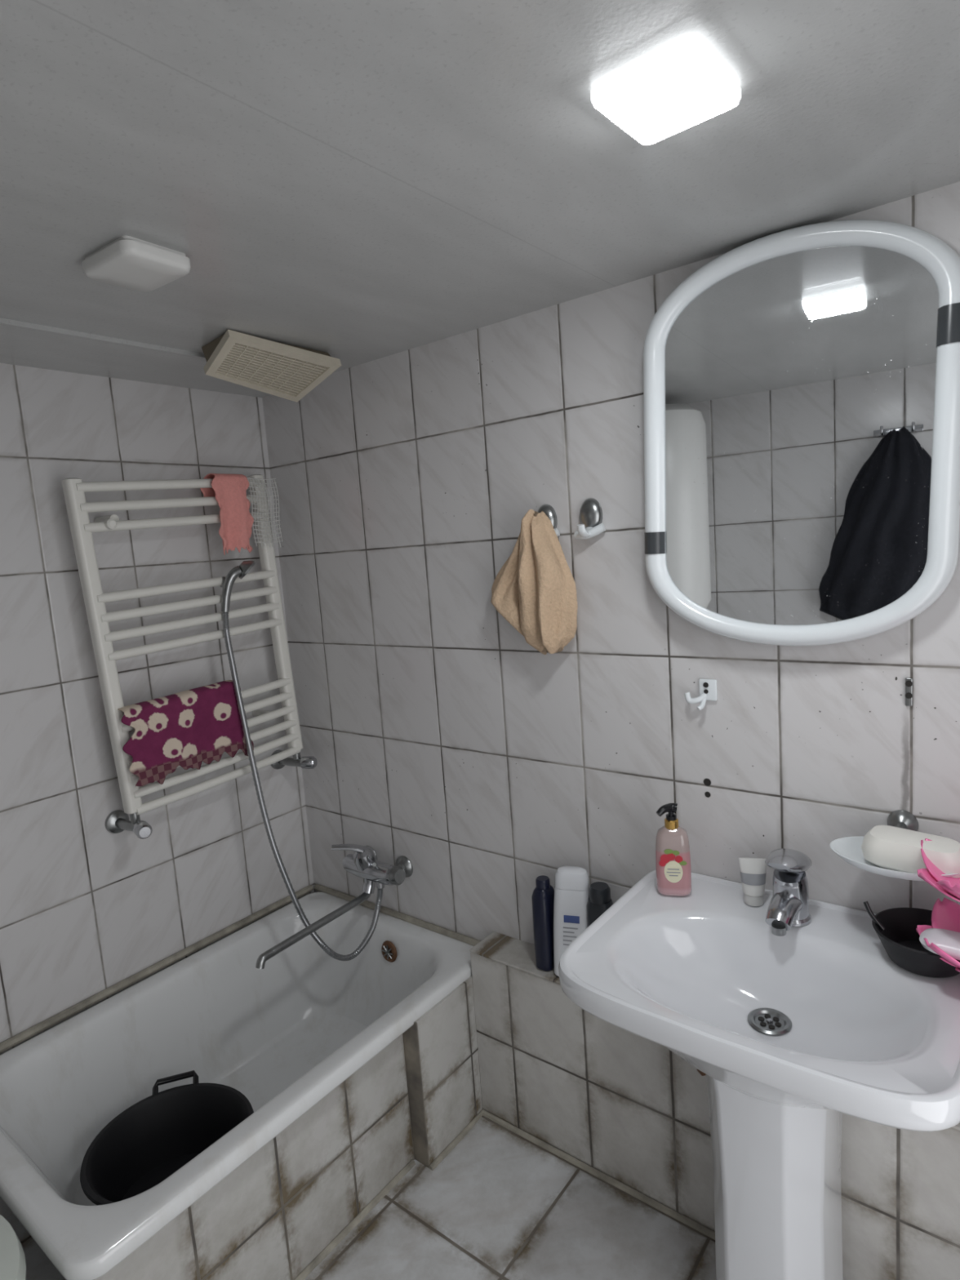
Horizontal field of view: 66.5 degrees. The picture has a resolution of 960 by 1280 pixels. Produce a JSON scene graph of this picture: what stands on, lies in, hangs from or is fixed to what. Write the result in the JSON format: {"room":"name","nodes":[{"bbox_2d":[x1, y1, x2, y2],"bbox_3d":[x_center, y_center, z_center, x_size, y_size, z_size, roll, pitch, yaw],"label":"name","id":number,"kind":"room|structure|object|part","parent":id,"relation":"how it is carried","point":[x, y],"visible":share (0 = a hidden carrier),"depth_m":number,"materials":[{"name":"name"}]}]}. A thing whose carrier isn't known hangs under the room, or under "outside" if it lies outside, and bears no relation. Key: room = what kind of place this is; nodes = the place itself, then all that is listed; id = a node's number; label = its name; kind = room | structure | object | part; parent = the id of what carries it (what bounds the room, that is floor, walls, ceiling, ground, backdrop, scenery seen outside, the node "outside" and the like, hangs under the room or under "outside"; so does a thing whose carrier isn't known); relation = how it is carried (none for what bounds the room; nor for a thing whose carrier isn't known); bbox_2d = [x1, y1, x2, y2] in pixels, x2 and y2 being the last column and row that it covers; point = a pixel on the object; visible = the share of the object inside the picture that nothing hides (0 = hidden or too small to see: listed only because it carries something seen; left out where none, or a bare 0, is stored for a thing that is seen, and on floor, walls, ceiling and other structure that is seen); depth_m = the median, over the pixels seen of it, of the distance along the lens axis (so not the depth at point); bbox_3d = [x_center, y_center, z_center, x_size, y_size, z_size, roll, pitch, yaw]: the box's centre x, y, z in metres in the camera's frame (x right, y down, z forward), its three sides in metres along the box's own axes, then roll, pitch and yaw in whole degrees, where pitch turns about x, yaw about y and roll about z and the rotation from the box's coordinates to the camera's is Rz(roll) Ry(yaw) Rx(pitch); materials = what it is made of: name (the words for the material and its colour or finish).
{"room":"bathroom","nodes":[
{"label":"bathroom","id":0,"kind":"room"},
{"bbox_2d":[0,363,315,1217],"bbox_3d":[-1.216,0.378,1.787,0.100,2.280,1.820,2,9,38],"label":"wall","id":1,"kind":"structure","parent":0,"point":[86,908],"depth_m":1.97,"materials":[{"name":"tile"}]},
{"bbox_2d":[0,317,271,397],"bbox_3d":[-1.099,-0.648,1.567,0.310,0.010,1.720,2,9,38],"label":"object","id":2,"kind":"structure","parent":1,"relation":"attached to","point":[24,344],"depth_m":1.77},
{"bbox_2d":[0,884,313,1053],"bbox_3d":[-0.912,0.931,2.102,0.022,0.023,1.080,2,9,38],"label":"trim","id":3,"kind":"structure","parent":1,"relation":"attached to","point":[84,1004],"depth_m":2.04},
{"bbox_2d":[61,474,317,839],"bbox_3d":[-0.798,0.013,2.095,0.158,0.966,0.631,2,9,38],"label":"towel radiator","id":4,"kind":"object","parent":1,"relation":"attached to","point":[117,821],"visible":0.74,"depth_m":1.97,"materials":[{"name":"white metal"}]},
{"bbox_3d":[-0.962,0.029,1.872,0.040,0.870,0.040,2,12,38],"label":"post","id":5,"kind":"part","parent":4,"relation":"part of","materials":[{"name":"white metal"}]},
{"bbox_3d":[-0.884,0.498,1.919,0.040,0.040,0.048,-10,9,-37],"label":"valve knob","id":6,"kind":"part","parent":4,"relation":"part of","materials":[{"name":"silver metal"}]},
{"bbox_2d":[117,680,253,786],"bbox_3d":[-0.815,0.255,2.024,0.078,0.234,0.373,2,9,38],"label":"patterned cloth","id":7,"kind":"object","parent":4,"relation":"hanging from","point":[188,728],"visible":0.94,"depth_m":1.99,"materials":[{"name":"purple fabric"}]},
{"bbox_2d":[200,473,253,555],"bbox_3d":[-0.725,-0.363,2.116,0.077,0.232,0.128,2,9,38],"label":"washcloth","id":8,"kind":"object","parent":4,"relation":"hanging from","point":[228,490],"visible":0.96,"depth_m":2.10,"materials":[{"name":"pink fabric"}]},
{"bbox_2d":[247,477,283,548],"bbox_3d":[-0.643,-0.381,2.198,0.008,0.209,0.102,2,9,38],"label":"net","id":9,"kind":"object","parent":4,"relation":"hanging from","point":[261,479],"visible":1,"depth_m":2.19,"materials":[{"name":"fabric"}]},
{"bbox_3d":[-0.636,-0.073,2.285,0.040,0.870,0.040,2,12,38],"label":"post","id":10,"kind":"part","parent":4,"relation":"part of","materials":[{"name":"white metal"}]},
{"bbox_3d":[-0.550,0.393,2.345,0.049,0.040,0.040,-2,8,14],"label":"valve knob","id":11,"kind":"part","parent":4,"relation":"part of","materials":[{"name":"silver metal"}]},
{"bbox_2d":[94,1033,414,1279],"bbox_3d":[-0.438,1.206,1.574,0.045,0.385,0.780,2,9,38],"label":"bath panel","id":12,"kind":"object","parent":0,"point":[272,1215],"visible":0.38,"depth_m":1.59,"materials":[{"name":"tile"}]},
{"bbox_2d":[293,1159,415,1279],"bbox_3d":[-0.404,1.396,1.583,0.018,0.018,0.760,2,9,38],"label":"trim","id":13,"kind":"structure","parent":12,"relation":"attached to","point":[322,1255],"depth_m":1.71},
{"bbox_2d":[4,1115,716,1279],"bbox_3d":[-0.083,1.478,1.165,2.500,0.100,1.720,2,9,38],"label":"floor","id":14,"kind":"structure","parent":0,"point":[500,1205],"depth_m":1.68,"materials":[{"name":"tile"}]},
{"bbox_2d":[0,1214,26,1279],"bbox_3d":[-0.977,1.264,1.134,0.512,0.460,0.512,2,9,38],"label":"laundry hamper","id":15,"kind":"object","parent":14,"relation":"on","point":[12,1257],"visible":1,"depth_m":1.24,"materials":[{"name":"plastic"}]},
{"bbox_2d":[0,892,473,1279],"bbox_3d":[-0.593,1.155,1.881,0.755,0.429,1.127,2,9,38],"label":"bathtub","id":16,"kind":"object","parent":14,"relation":"on","point":[285,1034],"visible":0.74,"depth_m":1.94,"materials":[{"name":"white ceramic"}]},
{"bbox_2d":[80,1070,253,1204],"bbox_3d":[-0.710,1.228,1.702,0.372,0.176,0.372,-1,8,26],"label":"basin","id":17,"kind":"object","parent":16,"relation":"in","point":[151,1140],"visible":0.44,"depth_m":1.81,"materials":[{"name":"black plastic"}]},
{"bbox_3d":[-0.780,1.137,1.878,0.111,0.030,0.037,-7,8,-19],"label":"handle","id":18,"kind":"part","parent":17,"relation":"part of","materials":[{"name":"black plastic"}]},
{"bbox_2d":[558,870,959,1279],"bbox_3d":[0.535,0.956,1.356,0.646,0.794,0.514,2,9,38],"label":"pedestal sink","id":19,"kind":"object","parent":14,"relation":"on","point":[791,1033],"visible":0.92,"depth_m":1.28,"materials":[{"name":"white ceramic"}]},
{"bbox_2d":[655,803,691,896],"bbox_3d":[0.410,0.443,1.560,0.073,0.197,0.051,-2,8,14],"label":"soap dispenser","id":20,"kind":"object","parent":19,"relation":"on","point":[673,855],"visible":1,"depth_m":1.54,"materials":[{"name":"pink plastic"}]},
{"bbox_3d":[0.405,0.369,1.551,0.022,0.020,0.022,-2,8,14],"label":"pump stem","id":21,"kind":"part","parent":20,"relation":"part of","materials":[{"name":"black plastic"}]},
{"bbox_2d":[738,857,766,906],"bbox_3d":[0.560,0.493,1.501,0.041,0.094,0.041,-9,9,-33],"label":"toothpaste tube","id":22,"kind":"object","parent":19,"relation":"on","point":[753,870],"visible":0.98,"depth_m":1.49,"materials":[{"name":"white plastic"}]},
{"bbox_2d":[558,870,959,1131],"bbox_3d":[0.514,0.667,1.318,0.646,0.209,0.514,2,9,38],"label":"basin","id":23,"kind":"object","parent":19,"relation":"in","point":[819,1015],"depth_m":1.29,"materials":[{"name":"white ceramic"}]},
{"bbox_2d":[764,848,812,936],"bbox_3d":[0.588,0.478,1.408,0.076,0.143,0.130,2,9,38],"label":"sink faucet","id":24,"kind":"object","parent":19,"relation":"on","point":[788,905],"visible":1,"depth_m":1.39,"materials":[{"name":"silver metal"}]},
{"bbox_3d":[0.580,0.516,1.398,0.055,0.054,0.094,2,9,38],"label":"spout","id":25,"kind":"part","parent":24,"relation":"part of","materials":[{"name":"silver metal"}]},
{"bbox_3d":[0.592,0.435,1.410,0.076,0.059,0.106,2,9,38],"label":"lever","id":26,"kind":"part","parent":24,"relation":"part of","materials":[{"name":"silver metal"}]},
{"bbox_2d":[791,913,810,926],"bbox_3d":[0.611,0.539,1.439,0.072,0.010,0.072,2,9,38],"label":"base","id":27,"kind":"object","parent":24,"relation":"on","point":[801,919],"depth_m":1.41,"materials":[{"name":"silver metal"}]},
{"bbox_2d":[862,901,959,977],"bbox_3d":[0.766,0.510,1.261,0.160,0.092,0.160,-7,8,-18],"label":"bowl","id":28,"kind":"object","parent":19,"relation":"on","point":[895,927],"visible":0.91,"depth_m":1.29,"materials":[{"name":"plastic"}]},
{"bbox_3d":[0.695,0.487,1.292,0.009,0.045,0.038,-9,9,-33],"label":"handle","id":29,"kind":"part","parent":28,"relation":"part of","materials":[{"name":"black plastic"}]},
{"bbox_2d":[403,975,482,1167],"bbox_3d":[-0.079,1.118,1.989,0.095,0.400,0.330,2,9,38],"label":"panel","id":30,"kind":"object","parent":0,"point":[441,1049],"depth_m":1.89,"materials":[{"name":"tile"}]},
{"bbox_2d":[427,1109,715,1239],"bbox_3d":[0.221,1.331,1.727,0.721,0.018,0.229,2,9,38],"label":"trim","id":31,"kind":"structure","parent":30,"relation":"attached to","point":[456,1140],"depth_m":1.84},
{"bbox_2d":[0,0,959,372],"bbox_3d":[-0.240,-0.678,0.886,2.500,0.100,1.720,2,9,38],"label":"ceiling","id":32,"kind":"structure","parent":0,"point":[356,182],"depth_m":0.98,"materials":[{"name":"white paint"}]},
{"bbox_2d":[81,235,191,291],"bbox_3d":[-0.581,-0.633,1.240,0.148,0.031,0.124,1,9,35],"label":"recessed light","id":33,"kind":"object","parent":32,"relation":"in","point":[129,262],"visible":1,"depth_m":1.21,"materials":[{"name":"white plastic"}]},
{"bbox_2d":[201,328,341,402],"bbox_3d":[-0.542,-0.685,1.849,0.225,0.095,0.341,2,9,38],"label":"fan","id":34,"kind":"object","parent":32,"relation":"attached to","point":[284,371],"visible":1,"depth_m":1.82,"materials":[{"name":"beige plastic"}]},
{"bbox_2d":[216,342,328,395],"bbox_3d":[-0.534,-0.681,1.844,0.165,0.065,0.291,2,9,38],"label":"grille","id":35,"kind":"object","parent":34,"relation":"attached to","point":[262,368],"depth_m":1.83,"materials":[{"name":"beige plastic"}]},
{"bbox_2d":[591,37,741,145],"bbox_3d":[0.223,-0.649,0.876,0.132,0.022,0.142,2,10,40],"label":"recessed light","id":36,"kind":"object","parent":32,"relation":"in","point":[682,86],"visible":1,"depth_m":0.85,"materials":[{"name":"white plastic"}]},
{"bbox_2d":[262,181,959,944],"bbox_3d":[0.395,0.268,1.733,2.700,2.280,0.100,2,9,38],"label":"wall","id":37,"kind":"structure","parent":0,"point":[440,739],"depth_m":1.80,"materials":[{"name":"tile"}]},
{"bbox_2d":[255,844,413,968],"bbox_3d":[-0.440,0.726,2.085,0.239,0.190,0.506,2,9,38],"label":"mixer","id":38,"kind":"object","parent":37,"relation":"attached to","point":[363,864],"visible":1,"depth_m":2.19,"materials":[{"name":"silver metal"}]},
{"bbox_2d":[220,560,382,961],"bbox_3d":[-0.525,0.357,2.129,0.397,1.186,0.128,-3,7,11],"label":"shower","id":39,"kind":"object","parent":38,"relation":"attached to","point":[241,571],"visible":0.96,"depth_m":2.11,"materials":[{"name":"metal"}]},
{"bbox_3d":[-0.709,-0.146,2.092,0.073,0.130,0.029,-6,8,-14],"label":"handset handle","id":40,"kind":"part","parent":39,"relation":"part of","materials":[{"name":"silver metal"}]},
{"bbox_3d":[-0.458,0.806,2.062,0.023,0.039,0.426,1,9,35],"label":"spout","id":41,"kind":"part","parent":38,"relation":"part of","materials":[{"name":"silver metal"}]},
{"bbox_3d":[-0.400,0.630,2.209,0.095,0.039,0.037,-6,8,-14],"label":"lever","id":42,"kind":"part","parent":38,"relation":"part of","materials":[{"name":"silver metal"}]},
{"bbox_2d":[376,882,384,888],"bbox_3d":[-0.299,0.728,2.201,0.026,0.034,0.031,2,9,38],"label":"outlet","id":43,"kind":"object","parent":38,"relation":"attached to","point":[379,885],"depth_m":2.19,"materials":[{"name":"silver metal"}]},
{"bbox_2d":[314,884,479,946],"bbox_3d":[-0.269,0.860,2.293,0.750,0.023,0.024,2,9,38],"label":"trim","id":44,"kind":"structure","parent":37,"relation":"attached to","point":[437,929],"depth_m":2.25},
{"bbox_2d":[490,509,577,654],"bbox_3d":[0.108,-0.133,1.743,0.254,0.346,0.102,2,9,38],"label":"hand towel","id":45,"kind":"object","parent":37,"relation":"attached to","point":[535,589],"visible":1,"depth_m":1.70,"materials":[{"name":"beige fabric"}]},
{"bbox_2d":[537,504,559,536],"bbox_3d":[0.145,-0.274,1.728,0.077,0.092,0.057,2,9,38],"label":"wall hook","id":46,"kind":"object","parent":37,"relation":"attached to","point":[548,509],"visible":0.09,"depth_m":1.73,"materials":[{"name":"silver metal"}]},
{"bbox_3d":[0.154,-0.283,1.742,0.058,0.078,0.020,2,9,38],"label":"plate","id":47,"kind":"part","parent":46,"relation":"part of","materials":[{"name":"silver metal"}]},
{"bbox_2d":[573,497,605,539],"bbox_3d":[0.240,-0.274,1.653,0.077,0.092,0.057,2,9,38],"label":"wall hook","id":48,"kind":"object","parent":37,"relation":"attached to","point":[592,525],"visible":1,"depth_m":1.66,"materials":[{"name":"silver metal"}]},
{"bbox_3d":[0.249,-0.284,1.667,0.058,0.078,0.020,2,9,38],"label":"plate","id":49,"kind":"part","parent":48,"relation":"part of","materials":[{"name":"silver metal"}]},
{"bbox_2d":[684,678,717,711],"bbox_3d":[0.469,0.117,1.560,0.064,0.064,0.034,2,9,38],"label":"hook","id":50,"kind":"object","parent":37,"relation":"attached to","point":[708,687],"visible":1,"depth_m":1.56,"materials":[{"name":"white plastic"}]},
{"bbox_3d":[0.461,0.123,1.565,0.047,0.025,0.019,-3,7,10],"label":"hook arm","id":51,"kind":"part","parent":50,"relation":"part of","materials":[{"name":"white plastic"}]},
{"bbox_3d":[0.473,0.133,1.558,0.031,0.032,0.013,-10,9,-38],"label":"hook arm","id":52,"kind":"part","parent":50,"relation":"part of","materials":[{"name":"white plastic"}]},
{"bbox_3d":[0.487,0.106,1.561,0.038,0.046,0.008,2,9,38],"label":"hook plate","id":53,"kind":"part","parent":50,"relation":"part of","materials":[{"name":"white plastic"}]},
{"bbox_2d":[703,777,711,786],"bbox_3d":[0.496,0.310,1.597,0.017,0.017,0.004,2,9,38],"label":"plug","id":54,"kind":"object","parent":37,"relation":"attached to","point":[707,782],"visible":1,"depth_m":1.60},
{"bbox_2d":[704,791,711,797],"bbox_3d":[0.498,0.338,1.601,0.013,0.013,0.004,2,9,38],"label":"plug","id":55,"kind":"object","parent":37,"relation":"attached to","point":[707,794],"visible":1,"depth_m":1.60,"materials":[{"name":"black plastic"}]},
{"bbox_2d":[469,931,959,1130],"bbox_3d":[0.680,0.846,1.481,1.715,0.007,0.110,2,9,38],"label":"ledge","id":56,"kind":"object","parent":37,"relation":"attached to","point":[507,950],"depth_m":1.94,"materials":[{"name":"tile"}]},
{"bbox_2d":[531,875,554,971],"bbox_3d":[0.166,0.714,1.853,0.049,0.234,0.065,2,9,38],"label":"shampoo bottle","id":57,"kind":"object","parent":56,"relation":"on","point":[543,895],"visible":0.91,"depth_m":1.83,"materials":[{"name":"black plastic"}]},
{"bbox_2d":[553,866,589,976],"bbox_3d":[0.224,0.695,1.802,0.098,0.280,0.053,-2,8,14],"label":"shampoo bottle","id":58,"kind":"object","parent":56,"relation":"on","point":[571,889],"visible":0.81,"depth_m":1.77,"materials":[{"name":"white plastic"}]},
{"bbox_2d":[586,881,613,927],"bbox_3d":[0.294,0.709,1.766,0.069,0.246,0.050,2,9,38],"label":"shampoo bottle","id":59,"kind":"object","parent":56,"relation":"on","point":[599,901],"visible":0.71,"depth_m":1.74,"materials":[{"name":"black plastic"}]},
{"bbox_2d":[643,219,959,645],"bbox_3d":[0.570,-0.362,1.364,0.574,0.756,0.044,1,9,35],"label":"wall mirror","id":60,"kind":"object","parent":37,"relation":"attached to","point":[802,384],"visible":1,"depth_m":1.34,"materials":[{"name":"plastic"}]},
{"bbox_2d":[830,809,959,880],"bbox_3d":[0.745,0.368,1.306,0.216,0.078,0.164,2,9,38],"label":"soap dish","id":61,"kind":"object","parent":37,"relation":"attached to","point":[849,849],"visible":0.35,"depth_m":1.35,"materials":[{"name":"white ceramic"}]},
{"bbox_3d":[0.741,0.395,1.302,0.216,0.027,0.144,2,9,38],"label":"dish","id":62,"kind":"part","parent":61,"relation":"part of","materials":[{"name":"white ceramic"}]},
{"bbox_2d":[861,825,959,878],"bbox_3d":[0.762,0.372,1.286,0.160,0.060,0.084,2,10,41],"label":"soap bar","id":63,"kind":"object","parent":61,"relation":"in","point":[891,847],"visible":0.95,"depth_m":1.27,"materials":[{"name":"white"}]},
{"bbox_2d":[905,677,912,706],"bbox_3d":[0.778,0.095,1.328,0.012,0.052,0.010,2,9,38],"label":"wall bracket","id":64,"kind":"object","parent":37,"relation":"attached to","point":[908,681],"visible":1,"depth_m":1.33,"materials":[{"name":"silver metal"}]},
{"bbox_2d":[915,838,959,972],"bbox_3d":[0.837,0.442,1.187,0.218,0.187,0.259,2,9,38],"label":"soap holder","id":65,"kind":"object","parent":37,"relation":"attached to","point":[945,914],"visible":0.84,"depth_m":1.22,"materials":[{"name":"pink plastic"}]},
{"bbox_2d":[919,928,959,959],"bbox_3d":[0.786,0.496,1.178,0.136,0.022,0.064,2,9,38],"label":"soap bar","id":66,"kind":"object","parent":65,"relation":"in","point":[948,941],"visible":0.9,"depth_m":1.19,"materials":[{"name":"white"}]},
{"bbox_2d":[470,951,959,1279],"bbox_3d":[0.699,1.085,1.513,1.715,0.476,0.108,2,9,38],"label":"wall ledge","id":67,"kind":"object","parent":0,"point":[618,1101],"visible":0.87,"depth_m":1.69,"materials":[{"name":"tile"}]},
{"bbox_2d":[696,1069,706,1075],"bbox_3d":[0.487,0.925,1.582,0.046,0.041,0.004,2,9,38],"label":"screw","id":68,"kind":"structure","parent":67,"relation":"in","point":[702,1073],"depth_m":1.59,"materials":[{"name":"metal"}]}
]}

